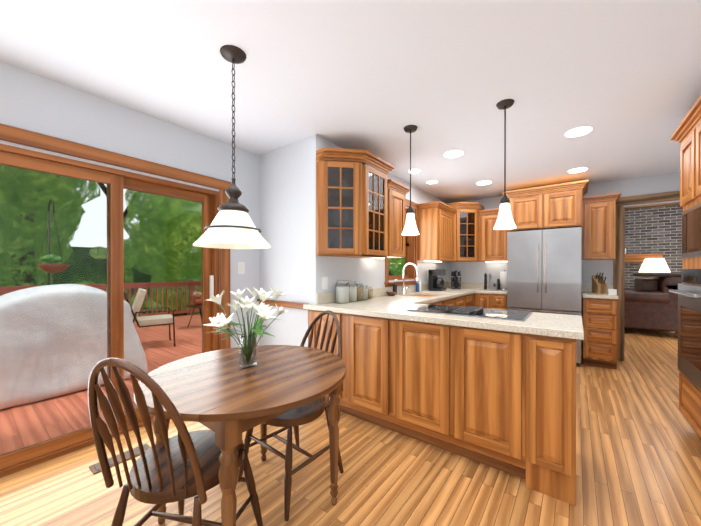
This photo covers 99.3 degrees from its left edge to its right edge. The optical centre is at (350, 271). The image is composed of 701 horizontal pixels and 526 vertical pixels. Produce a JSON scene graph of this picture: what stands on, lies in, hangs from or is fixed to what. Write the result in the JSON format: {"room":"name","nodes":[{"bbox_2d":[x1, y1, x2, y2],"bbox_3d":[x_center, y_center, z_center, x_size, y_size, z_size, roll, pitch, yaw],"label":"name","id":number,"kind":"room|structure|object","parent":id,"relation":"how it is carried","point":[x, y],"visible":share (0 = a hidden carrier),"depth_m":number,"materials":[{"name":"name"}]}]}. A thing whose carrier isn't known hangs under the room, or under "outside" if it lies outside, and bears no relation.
{"room":"kitchen","nodes":[
{"label":"kitchen","id":0,"kind":"room"},
{"bbox_2d":[36,199,69,284],"bbox_3d":[-4.996,0.034,4.994,0.660,2.519,0.401,0,0,37],"label":"hanging basket","id":1,"kind":"object","parent":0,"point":[54,260],"depth_m":4.87,"materials":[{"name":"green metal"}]},
{"bbox_2d":[0,61,259,347],"bbox_3d":[-1.732,-0.014,2.280,0.140,2.440,2.350,0,0,37],"label":"wall","id":2,"kind":"structure","parent":0,"point":[30,101],"depth_m":2.27,"materials":[{"name":"white paint"}]},
{"bbox_2d":[0,123,230,477],"bbox_3d":[-1.865,0.172,2.099,0.188,2.070,2.120,0,0,37],"label":"door frame","id":3,"kind":"structure","parent":2,"relation":"attached to","point":[114,182],"depth_m":2.16,"materials":[{"name":"brown wood"}]},
{"bbox_2d":[210,275,213,298],"bbox_3d":[-1.289,0.144,2.767,0.020,0.220,0.030,0,0,37],"label":"handle","id":4,"kind":"object","parent":3,"relation":"attached to","point":[211,285],"visible":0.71,"depth_m":2.75,"materials":[{"name":"white plastic"}]},
{"bbox_2d":[237,262,244,273],"bbox_3d":[-1.099,-0.037,2.992,0.010,0.120,0.080,0,0,37],"label":"switch plate","id":5,"kind":"object","parent":2,"relation":"attached to","point":[240,267],"visible":1,"depth_m":2.99,"materials":[{"name":"white plastic"}]},
{"bbox_2d":[260,134,325,346],"bbox_3d":[-0.654,-0.017,3.025,0.960,2.440,0.140,0,0,37],"label":"wall","id":6,"kind":"structure","parent":0,"point":[292,267],"depth_m":2.88,"materials":[{"name":"white paint"}]},
{"bbox_2d":[257,299,308,309],"bbox_3d":[-0.685,0.317,2.939,0.734,0.057,0.036,0,0,37],"label":"trim","id":7,"kind":"structure","parent":6,"relation":"attached to","point":[295,305],"depth_m":2.88,"materials":[{"name":"brown wood"}]},
{"bbox_2d":[0,327,700,525],"bbox_3d":[3.402,1.235,2.507,8.060,0.060,13.140,0,0,37],"label":"floor","id":8,"kind":"structure","parent":0,"point":[638,450],"depth_m":1.73,"materials":[{"name":"brown wood"}]},
{"bbox_2d":[89,443,150,473],"bbox_3d":[-1.480,1.203,1.932,0.110,0.008,0.310,0,0,37],"label":"floor vent","id":9,"kind":"object","parent":8,"relation":"in","point":[95,468],"visible":0.5,"depth_m":1.92,"materials":[{"name":"brown"}]},
{"bbox_2d":[88,358,262,525],"bbox_3d":[-0.677,0.738,1.172,0.450,0.951,0.550,0,0,11],"label":"chair","id":10,"kind":"object","parent":8,"relation":"on","point":[182,465],"visible":0.98,"depth_m":1.04,"materials":[{"name":"brown wood"}]},
{"bbox_2d":[134,345,345,525],"bbox_3d":[-0.499,0.848,1.494,0.950,0.725,0.950,0,0,37],"label":"dining table","id":11,"kind":"object","parent":8,"relation":"on","point":[225,397],"visible":0.85,"depth_m":1.28,"materials":[{"name":"brown wood"}]},
{"bbox_2d":[203,287,287,368],"bbox_3d":[-0.511,0.281,1.503,0.408,0.408,0.424,0,0,37],"label":"flower vase","id":12,"kind":"object","parent":11,"relation":"on","point":[221,321],"visible":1,"depth_m":1.50,"materials":[{"name":"clear glass"}]},
{"bbox_2d":[238,310,343,520],"bbox_3d":[-0.320,0.735,1.792,0.450,0.951,0.557,0,0,37],"label":"chair","id":13,"kind":"object","parent":8,"relation":"on","point":[295,419],"visible":0.58,"depth_m":1.67,"materials":[{"name":"brown wood"}]},
{"bbox_2d":[308,309,347,413],"bbox_3d":[-0.009,0.769,2.779,0.430,0.870,0.619,0,0,37],"label":"base cabinet","id":14,"kind":"object","parent":8,"relation":"on","point":[312,314],"depth_m":2.48,"materials":[{"name":"brown wood"}]},
{"bbox_2d":[303,304,310,309],"bbox_3d":[-0.184,0.263,2.927,0.090,0.140,0.689,0,0,37],"label":"countertop","id":15,"kind":"structure","parent":14,"relation":"on","point":[306,306],"depth_m":2.65,"materials":[{"name":"beige stone"}]},
{"bbox_2d":[348,314,395,431],"bbox_3d":[0.300,0.770,2.545,0.514,0.870,0.619,0,0,37],"label":"base cabinet","id":16,"kind":"object","parent":8,"relation":"on","point":[371,340],"depth_m":2.27,"materials":[{"name":"brown wood"}]},
{"bbox_2d":[371,302,583,339],"bbox_3d":[0.872,0.317,2.128,1.240,0.040,0.689,0,0,37],"label":"countertop","id":17,"kind":"structure","parent":16,"relation":"on","point":[544,324],"depth_m":1.83,"materials":[{"name":"beige stone"}]},
{"bbox_2d":[407,304,532,320],"bbox_3d":[0.873,0.280,2.203,0.770,0.034,0.460,0,0,37],"label":"cooktop","id":18,"kind":"object","parent":17,"relation":"in","point":[482,312],"visible":1,"depth_m":2.10,"materials":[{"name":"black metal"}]},
{"bbox_2d":[396,319,463,456],"bbox_3d":[0.674,0.772,2.262,0.543,0.870,0.619,0,0,37],"label":"base cabinet","id":19,"kind":"object","parent":8,"relation":"on","point":[429,356],"depth_m":1.99,"materials":[{"name":"brown wood"}]},
{"bbox_2d":[416,295,455,305],"bbox_3d":[0.965,0.764,3.848,0.628,0.870,0.440,0,0,37],"label":"base cabinet","id":20,"kind":"object","parent":8,"relation":"on","point":[449,302],"depth_m":3.78,"materials":[{"name":"brown wood"}]},
{"bbox_2d":[432,300,443,304],"bbox_3d":[0.699,0.766,3.498,0.628,0.870,0.440,0,0,37],"label":"base cabinet","id":21,"kind":"object","parent":8,"relation":"on","point":[439,302],"depth_m":3.41,"materials":[{"name":"brown wood"}]},
{"bbox_2d":[456,295,467,306],"bbox_3d":[1.230,0.762,4.199,0.628,0.870,0.439,0,0,37],"label":"base cabinet","id":22,"kind":"object","parent":8,"relation":"on","point":[465,301],"depth_m":4.09,"materials":[{"name":"brown wood"}]},
{"bbox_2d":[468,293,473,305],"bbox_3d":[1.490,0.761,4.542,0.628,0.870,0.421,0,0,37],"label":"base cabinet","id":23,"kind":"object","parent":8,"relation":"on","point":[471,296],"depth_m":4.43,"materials":[{"name":"brown wood"}]},
{"bbox_2d":[311,282,478,315],"bbox_3d":[0.975,0.354,3.838,0.660,0.330,3.539,0,0,37],"label":"countertop","id":24,"kind":"structure","parent":23,"relation":"on","point":[381,304],"depth_m":3.14,"materials":[{"name":"beige stone"}]},
{"bbox_2d":[335,280,349,303],"bbox_3d":[-0.074,0.186,2.826,0.136,0.215,0.136,0,0,37],"label":"canister","id":25,"kind":"object","parent":24,"relation":"on","point":[342,295],"visible":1,"depth_m":2.77,"materials":[{"name":"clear glass"}]},
{"bbox_2d":[345,281,356,301],"bbox_3d":[0.007,0.193,2.946,0.120,0.200,0.120,0,0,37],"label":"canister","id":26,"kind":"object","parent":24,"relation":"on","point":[353,294],"visible":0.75,"depth_m":2.90,"materials":[{"name":"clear glass"}]},
{"bbox_2d":[353,283,362,300],"bbox_3d":[0.079,0.205,3.051,0.108,0.175,0.108,0,0,37],"label":"canister","id":27,"kind":"object","parent":24,"relation":"on","point":[359,294],"visible":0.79,"depth_m":3.02,"materials":[{"name":"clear glass"}]},
{"bbox_2d":[359,285,368,299],"bbox_3d":[0.142,0.215,3.145,0.096,0.155,0.096,0,0,37],"label":"canister","id":28,"kind":"object","parent":24,"relation":"on","point":[365,294],"visible":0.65,"depth_m":3.11,"materials":[{"name":"clear glass"}]},
{"bbox_2d":[365,287,372,298],"bbox_3d":[0.198,0.227,3.228,0.084,0.130,0.084,0,0,37],"label":"canister","id":29,"kind":"object","parent":24,"relation":"on","point":[371,294],"visible":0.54,"depth_m":3.20,"materials":[{"name":"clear glass"}]},
{"bbox_2d":[386,291,396,295],"bbox_3d":[0.490,0.265,3.577,0.132,0.050,0.132,0,0,37],"label":"bowl","id":30,"kind":"object","parent":24,"relation":"on","point":[391,293],"visible":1,"depth_m":3.54,"materials":[{"name":"brown wood"}]},
{"bbox_2d":[393,279,396,294],"bbox_3d":[0.565,0.193,3.734,0.072,0.194,0.053,0,0,37],"label":"soap dispenser","id":31,"kind":"object","parent":24,"relation":"on","point":[395,287],"visible":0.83,"depth_m":3.72,"materials":[{"name":"grey plastic"}]},
{"bbox_2d":[401,263,417,293],"bbox_3d":[0.792,0.086,3.889,0.237,0.406,0.145,0,0,37],"label":"faucet","id":32,"kind":"object","parent":24,"relation":"on","point":[403,290],"visible":1,"depth_m":3.89,"materials":[{"name":"silver metal"}]},
{"bbox_2d":[416,280,419,291],"bbox_3d":[0.964,0.209,4.285,0.052,0.155,0.052,0,0,22],"label":"dish soap bottle","id":33,"kind":"object","parent":24,"relation":"on","point":[418,287],"depth_m":4.27,"materials":[{"name":"blue plastic"}]},
{"bbox_2d":[428,269,445,290],"bbox_3d":[1.323,0.126,4.540,0.205,0.320,0.200,0,0,37],"label":"coffee maker","id":34,"kind":"object","parent":24,"relation":"on","point":[435,283],"visible":1,"depth_m":4.48,"materials":[{"name":"black plastic"}]},
{"bbox_2d":[451,270,460,288],"bbox_3d":[1.751,0.129,4.943,0.170,0.310,0.170,0,0,37],"label":"carousel","id":35,"kind":"object","parent":24,"relation":"on","point":[455,281],"visible":1,"depth_m":4.90,"materials":[{"name":"black plastic"}]},
{"bbox_2d":[479,282,506,293],"bbox_3d":[2.274,0.255,4.660,0.418,0.140,0.659,0,0,37],"label":"countertop","id":36,"kind":"structure","parent":23,"relation":"on","point":[481,285],"depth_m":4.54,"materials":[{"name":"beige stone"}]},
{"bbox_2d":[484,273,491,288],"bbox_3d":[2.229,0.150,4.838,0.123,0.268,0.055,0,0,11],"label":"pepper mills","id":37,"kind":"object","parent":36,"relation":"on","point":[485,280],"visible":0.9,"depth_m":4.82,"materials":[{"name":"black plastic"}]},
{"bbox_2d":[491,278,499,289],"bbox_3d":[2.312,0.197,4.753,0.085,0.175,0.266,0,0,37],"label":"toaster","id":38,"kind":"object","parent":36,"relation":"on","point":[495,283],"visible":0.9,"depth_m":4.66,"materials":[{"name":"silver metal"}]},
{"bbox_2d":[500,270,506,289],"bbox_3d":[2.438,0.127,4.724,0.132,0.315,0.132,0,0,37],"label":"paper towel holder","id":39,"kind":"object","parent":36,"relation":"on","point":[503,280],"visible":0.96,"depth_m":4.67,"materials":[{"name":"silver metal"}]},
{"bbox_2d":[474,293,507,309],"bbox_3d":[2.255,0.760,4.695,0.482,0.870,0.628,0,0,37],"label":"base cabinet","id":40,"kind":"object","parent":8,"relation":"on","point":[492,301],"visible":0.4,"depth_m":4.44,"materials":[{"name":"brown wood"}]},
{"bbox_2d":[464,327,527,487],"bbox_3d":[0.962,0.773,2.044,0.483,0.870,0.619,0,0,37],"label":"base cabinet","id":41,"kind":"object","parent":8,"relation":"on","point":[504,401],"depth_m":1.75,"materials":[{"name":"brown wood"}]},
{"bbox_2d":[507,227,581,366],"bbox_3d":[2.763,0.317,4.252,0.834,1.760,0.682,0,0,37],"label":"fridge","id":42,"kind":"object","parent":8,"relation":"on","point":[544,269],"visible":0.77,"depth_m":3.95,"materials":[{"name":"grey metal"}]},
{"bbox_2d":[528,334,575,505],"bbox_3d":[1.214,0.773,1.853,0.302,0.870,0.619,0,0,37],"label":"base cabinet","id":43,"kind":"object","parent":8,"relation":"on","point":[551,360],"depth_m":1.58,"materials":[{"name":"brown wood"}]},
{"bbox_2d":[582,298,617,368],"bbox_3d":[3.268,0.764,3.928,0.330,0.870,0.628,0,0,37],"label":"base cabinet","id":44,"kind":"object","parent":8,"relation":"on","point":[600,328],"visible":0.85,"depth_m":3.69,"materials":[{"name":"brown wood"}]},
{"bbox_2d":[582,285,617,298],"bbox_3d":[3.262,0.259,3.921,0.341,0.140,0.644,0,0,37],"label":"countertop","id":45,"kind":"structure","parent":44,"relation":"on","point":[586,289],"depth_m":3.79,"materials":[{"name":"beige stone"}]},
{"bbox_2d":[592,273,606,293],"bbox_3d":[3.311,0.150,3.958,0.100,0.277,0.190,0,0,17],"label":"knife block","id":46,"kind":"object","parent":45,"relation":"on","point":[599,285],"visible":1,"depth_m":3.93,"materials":[{"name":"brown wood"}]},
{"bbox_2d":[608,289,616,294],"bbox_3d":[3.284,0.255,3.739,0.080,0.070,0.090,0,0,37],"label":"box","id":47,"kind":"object","parent":45,"relation":"on","point":[612,291],"visible":1,"depth_m":3.70,"materials":[{"name":"white plastic"}]},
{"bbox_2d":[625,273,682,337],"bbox_3d":[6.084,0.607,6.312,1.020,1.160,2.030,0,0,37],"label":"sofa","id":48,"kind":"object","parent":8,"relation":"on","point":[651,301],"visible":0.58,"depth_m":5.49,"materials":[{"name":"brown leather"}]},
{"bbox_2d":[669,95,700,437],"bbox_3d":[2.593,0.064,1.847,0.755,2.290,0.880,0,0,37],"label":"tall cabinet","id":49,"kind":"object","parent":8,"relation":"on","point":[686,134],"visible":1,"depth_m":2.09,"materials":[{"name":"brown wood"}]},
{"bbox_2d":[0,0,700,202],"bbox_3d":[0.376,-1.280,1.613,4.300,0.100,8.080,0,0,37],"label":"ceiling","id":50,"kind":"structure","parent":0,"point":[622,78],"depth_m":1.85,"materials":[{"name":"white paint"}]},
{"bbox_2d":[193,45,270,248],"bbox_3d":[-0.662,-0.686,1.686,0.410,1.088,0.410,0,0,37],"label":"pendant lamp","id":51,"kind":"object","parent":50,"relation":"hanging from","point":[232,226],"visible":1,"depth_m":1.62,"materials":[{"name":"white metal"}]},
{"bbox_2d":[401,125,419,235],"bbox_3d":[0.516,-0.777,2.562,0.156,0.914,0.156,0,0,37],"label":"pendant lamp","id":52,"kind":"object","parent":50,"relation":"hanging from","point":[410,228],"visible":1,"depth_m":2.54,"materials":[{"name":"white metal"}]},
{"bbox_2d":[408,169,419,172],"bbox_3d":[0.785,-1.237,3.661,0.143,0.005,0.143,0,0,31],"label":"recessed light","id":53,"kind":"object","parent":50,"relation":"in","point":[412,170],"depth_m":3.67,"materials":[{"name":"white plastic"}]},
{"bbox_2d":[427,180,437,183],"bbox_3d":[1.129,-1.239,4.115,0.143,0.005,0.143,0,0,31],"label":"recessed light","id":54,"kind":"object","parent":50,"relation":"in","point":[432,181],"depth_m":4.13,"materials":[{"name":"white plastic"}]},
{"bbox_2d":[444,150,462,157],"bbox_3d":[1.081,-1.234,3.123,0.193,0.005,0.193,0,0,31],"label":"recessed light","id":55,"kind":"object","parent":50,"relation":"in","point":[454,153],"depth_m":3.11,"materials":[{"name":"white plastic"}]},
{"bbox_2d":[476,181,490,184],"bbox_3d":[1.860,-1.239,4.152,0.193,0.005,0.193,0,0,31],"label":"recessed light","id":56,"kind":"object","parent":50,"relation":"in","point":[481,182],"depth_m":4.14,"materials":[{"name":"white plastic"}]},
{"bbox_2d":[493,99,516,229],"bbox_3d":[1.132,-0.775,2.184,0.156,0.914,0.156,0,0,37],"label":"pendant lamp","id":57,"kind":"object","parent":50,"relation":"hanging from","point":[504,221],"visible":1,"depth_m":2.16,"materials":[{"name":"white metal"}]},
{"bbox_2d":[568,167,587,172],"bbox_3d":[2.766,-1.237,3.629,0.193,0.005,0.193,0,0,31],"label":"recessed light","id":58,"kind":"object","parent":50,"relation":"in","point":[575,170],"depth_m":3.63,"materials":[{"name":"white plastic"}]},
{"bbox_2d":[565,126,591,136],"bbox_3d":[2.006,-1.232,2.624,0.193,0.005,0.193,0,0,31],"label":"recessed light","id":59,"kind":"object","parent":50,"relation":"in","point":[578,131],"depth_m":2.62,"materials":[{"name":"white plastic"}]},
{"bbox_2d":[326,140,447,291],"bbox_3d":[0.762,-0.023,4.217,0.140,2.440,3.470,0,0,37],"label":"wall","id":60,"kind":"structure","parent":0,"point":[369,272],"depth_m":3.41,"materials":[{"name":"white paint"}]},
{"bbox_2d":[322,277,327,289],"bbox_3d":[-0.238,0.107,2.771,0.010,0.115,0.075,0,0,37],"label":"electrical outlet plate","id":61,"kind":"object","parent":60,"relation":"attached to","point":[324,282],"visible":1,"depth_m":2.76,"materials":[{"name":"white plastic"}]},
{"bbox_2d":[316,147,409,258],"bbox_3d":[0.196,-0.620,3.041,0.368,0.945,1.187,0,0,37],"label":"upper cabinet","id":62,"kind":"object","parent":60,"relation":"attached to","point":[360,205],"visible":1,"depth_m":2.69,"materials":[{"name":"brown wood"}]},
{"bbox_2d":[384,199,418,286],"bbox_3d":[0.657,-0.382,4.035,0.190,1.220,0.935,0,0,37],"label":"window","id":63,"kind":"structure","parent":60,"relation":"in","point":[412,275],"depth_m":4.30,"materials":[{"name":"brown wood"}]},
{"bbox_2d":[417,205,456,260],"bbox_3d":[1.322,-0.555,4.562,0.328,0.770,0.721,0,0,37],"label":"upper cabinet","id":64,"kind":"object","parent":60,"relation":"attached to","point":[436,225],"depth_m":4.31,"materials":[{"name":"brown wood"}]},
{"bbox_2d":[448,172,679,354],"bbox_3d":[3.075,-0.024,4.555,3.140,2.440,0.140,0,0,37],"label":"wall","id":65,"kind":"structure","parent":0,"point":[473,271],"depth_m":4.16,"materials":[{"name":"white paint"}]},
{"bbox_2d":[477,209,508,260],"bbox_3d":[2.356,-0.556,4.801,0.451,0.770,0.327,0,0,37],"label":"upper cabinet","id":66,"kind":"object","parent":65,"relation":"attached to","point":[491,243],"depth_m":4.71,"materials":[{"name":"brown wood"}]},
{"bbox_2d":[508,188,549,231],"bbox_3d":[2.648,-0.835,4.384,0.500,0.492,0.638,0,0,37],"label":"upper cabinet","id":67,"kind":"object","parent":65,"relation":"attached to","point":[530,211],"depth_m":4.11,"materials":[{"name":"brown wood"}]},
{"bbox_2d":[550,184,585,228],"bbox_3d":[2.930,-0.834,4.170,0.492,0.492,0.638,0,0,37],"label":"upper cabinet","id":68,"kind":"object","parent":65,"relation":"attached to","point":[562,205],"depth_m":3.88,"materials":[{"name":"brown wood"}]},
{"bbox_2d":[582,196,617,259],"bbox_3d":[3.355,-0.562,4.044,0.340,0.791,0.328,0,0,37],"label":"upper cabinet","id":69,"kind":"object","parent":65,"relation":"attached to","point":[598,233],"depth_m":3.91,"materials":[{"name":"brown wood"}]},
{"bbox_2d":[613,191,679,360],"bbox_3d":[3.996,0.099,3.839,0.923,2.200,0.170,0,0,37],"label":"trim","id":70,"kind":"structure","parent":65,"relation":"attached to","point":[619,273],"depth_m":4.01,"materials":[{"name":"brown wood"}]},
{"bbox_2d":[625,205,682,289],"bbox_3d":[8.208,-0.466,6.976,5.800,3.300,0.200,0,0,37],"label":"brick wall","id":71,"kind":"structure","parent":0,"point":[654,230],"depth_m":7.38,"materials":[{"name":"grey brick"}]},
{"bbox_2d":[625,254,662,261],"bbox_3d":[6.972,-0.339,7.647,1.420,0.200,0.219,0,0,37],"label":"mantel shelf","id":72,"kind":"object","parent":71,"relation":"attached to","point":[635,257],"visible":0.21,"depth_m":7.39,"materials":[{"name":"brown wood"}]},
{"bbox_2d":[639,258,669,272],"bbox_3d":[7.228,0.084,7.093,0.540,0.800,0.540,0,0,37],"label":"lampshade","id":73,"kind":"object","parent":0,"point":[653,265],"visible":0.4,"depth_m":6.94,"materials":[{"name":"white fabric"}]},
{"label":"outside","id":74,"kind":"structure","parent":0,"visible":0},
{"bbox_2d":[0,313,201,454],"bbox_3d":[-3.264,1.316,5.635,6.335,0.050,17.000,0,0,37],"label":"floor","id":75,"kind":"structure","parent":74,"point":[76,400],"depth_m":2.90,"materials":[{"name":"red wood"}]},
{"bbox_2d":[0,284,147,408],"bbox_3d":[-3.473,0.723,3.220,0.931,1.158,2.034,0,0,37],"label":"cover","id":76,"kind":"object","parent":75,"relation":"on","point":[31,316],"depth_m":3.11,"materials":[{"name":"fabric"}]},
{"bbox_2d":[0,280,201,315],"bbox_3d":[-5.710,0.772,7.483,0.140,1.020,16.690,0,0,37],"label":"deck railing","id":77,"kind":"object","parent":75,"relation":"on","point":[173,284],"depth_m":8.14,"materials":[{"name":"red wood"}]},
{"bbox_2d":[124,288,175,346],"bbox_3d":[-3.486,0.792,5.150,0.725,1.004,0.606,0,0,-38],"label":"patio chair","id":78,"kind":"object","parent":75,"relation":"on","point":[152,320],"depth_m":4.97,"materials":[{"name":"brown fabric"}]},
{"bbox_2d":[186,305,201,326],"bbox_3d":[-3.523,1.036,6.895,0.480,0.503,0.480,0,0,37],"label":"patio table","id":79,"kind":"object","parent":75,"relation":"on","point":[193,306],"depth_m":6.81,"materials":[{"name":"brown"}]},
{"bbox_2d":[192,291,201,305],"bbox_3d":[-3.532,0.620,6.893,0.263,0.330,0.275,0,0,37],"label":"planter","id":80,"kind":"object","parent":79,"relation":"on","point":[195,296],"depth_m":6.83,"materials":[{"name":"brown ceramic"}]},
{"bbox_2d":[138,295,199,314],"bbox_3d":[-19.108,2.314,27.039,56.840,0.050,140.000,0,0,37],"label":"ground","id":81,"kind":"structure","parent":74,"point":[149,300],"depth_m":18.88,"materials":[{"name":"green plant"}]},
{"bbox_2d":[0,165,201,293],"bbox_3d":[-10.593,-5.937,9.793,13.397,16.627,13.618,0,0,37],"label":"tree","id":82,"kind":"object","parent":81,"relation":"on","point":[64,214],"depth_m":8.63,"materials":[{"name":"green plant"}]},
{"bbox_2d":[38,180,166,274],"bbox_3d":[-10.893,-5.076,13.874,10.721,14.868,10.125,0,0,37],"label":"tree","id":83,"kind":"object","parent":81,"relation":"on","point":[142,262],"depth_m":13.73,"materials":[{"name":"green plant"}]},
{"bbox_2d":[76,245,148,309],"bbox_3d":[-8.497,0.698,10.517,2.448,3.392,1.888,0,0,37],"label":"tree","id":84,"kind":"object","parent":81,"relation":"on","point":[129,255],"depth_m":10.43,"materials":[{"name":"green plant"}]},
{"bbox_2d":[125,189,201,309],"bbox_3d":[-6.353,-3.771,14.766,8.123,12.252,8.870,0,0,37],"label":"tree","id":85,"kind":"object","parent":81,"relation":"on","point":[133,200],"depth_m":10.48,"materials":[{"name":"green plant"}]},
{"bbox_2d":[155,259,201,315],"bbox_3d":[-6.953,0.829,12.589,2.942,3.111,2.425,0,0,37],"label":"tree","id":86,"kind":"object","parent":81,"relation":"on","point":[180,302],"depth_m":12.17,"materials":[{"name":"green plant"}]},
{"bbox_2d":[389,257,404,274],"bbox_3d":[4.510,-2.409,18.852,7.612,9.494,6.154,0,0,37],"label":"tree","id":87,"kind":"object","parent":81,"relation":"on","point":[394,261],"depth_m":18.30,"materials":[{"name":"green plant"}]},
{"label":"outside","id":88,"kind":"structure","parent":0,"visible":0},
{"bbox_2d":[0,247,400,295],"bbox_3d":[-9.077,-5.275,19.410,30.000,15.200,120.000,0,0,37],"label":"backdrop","id":89,"kind":"structure","parent":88,"point":[80,270],"depth_m":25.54,"materials":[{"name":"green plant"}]}
]}

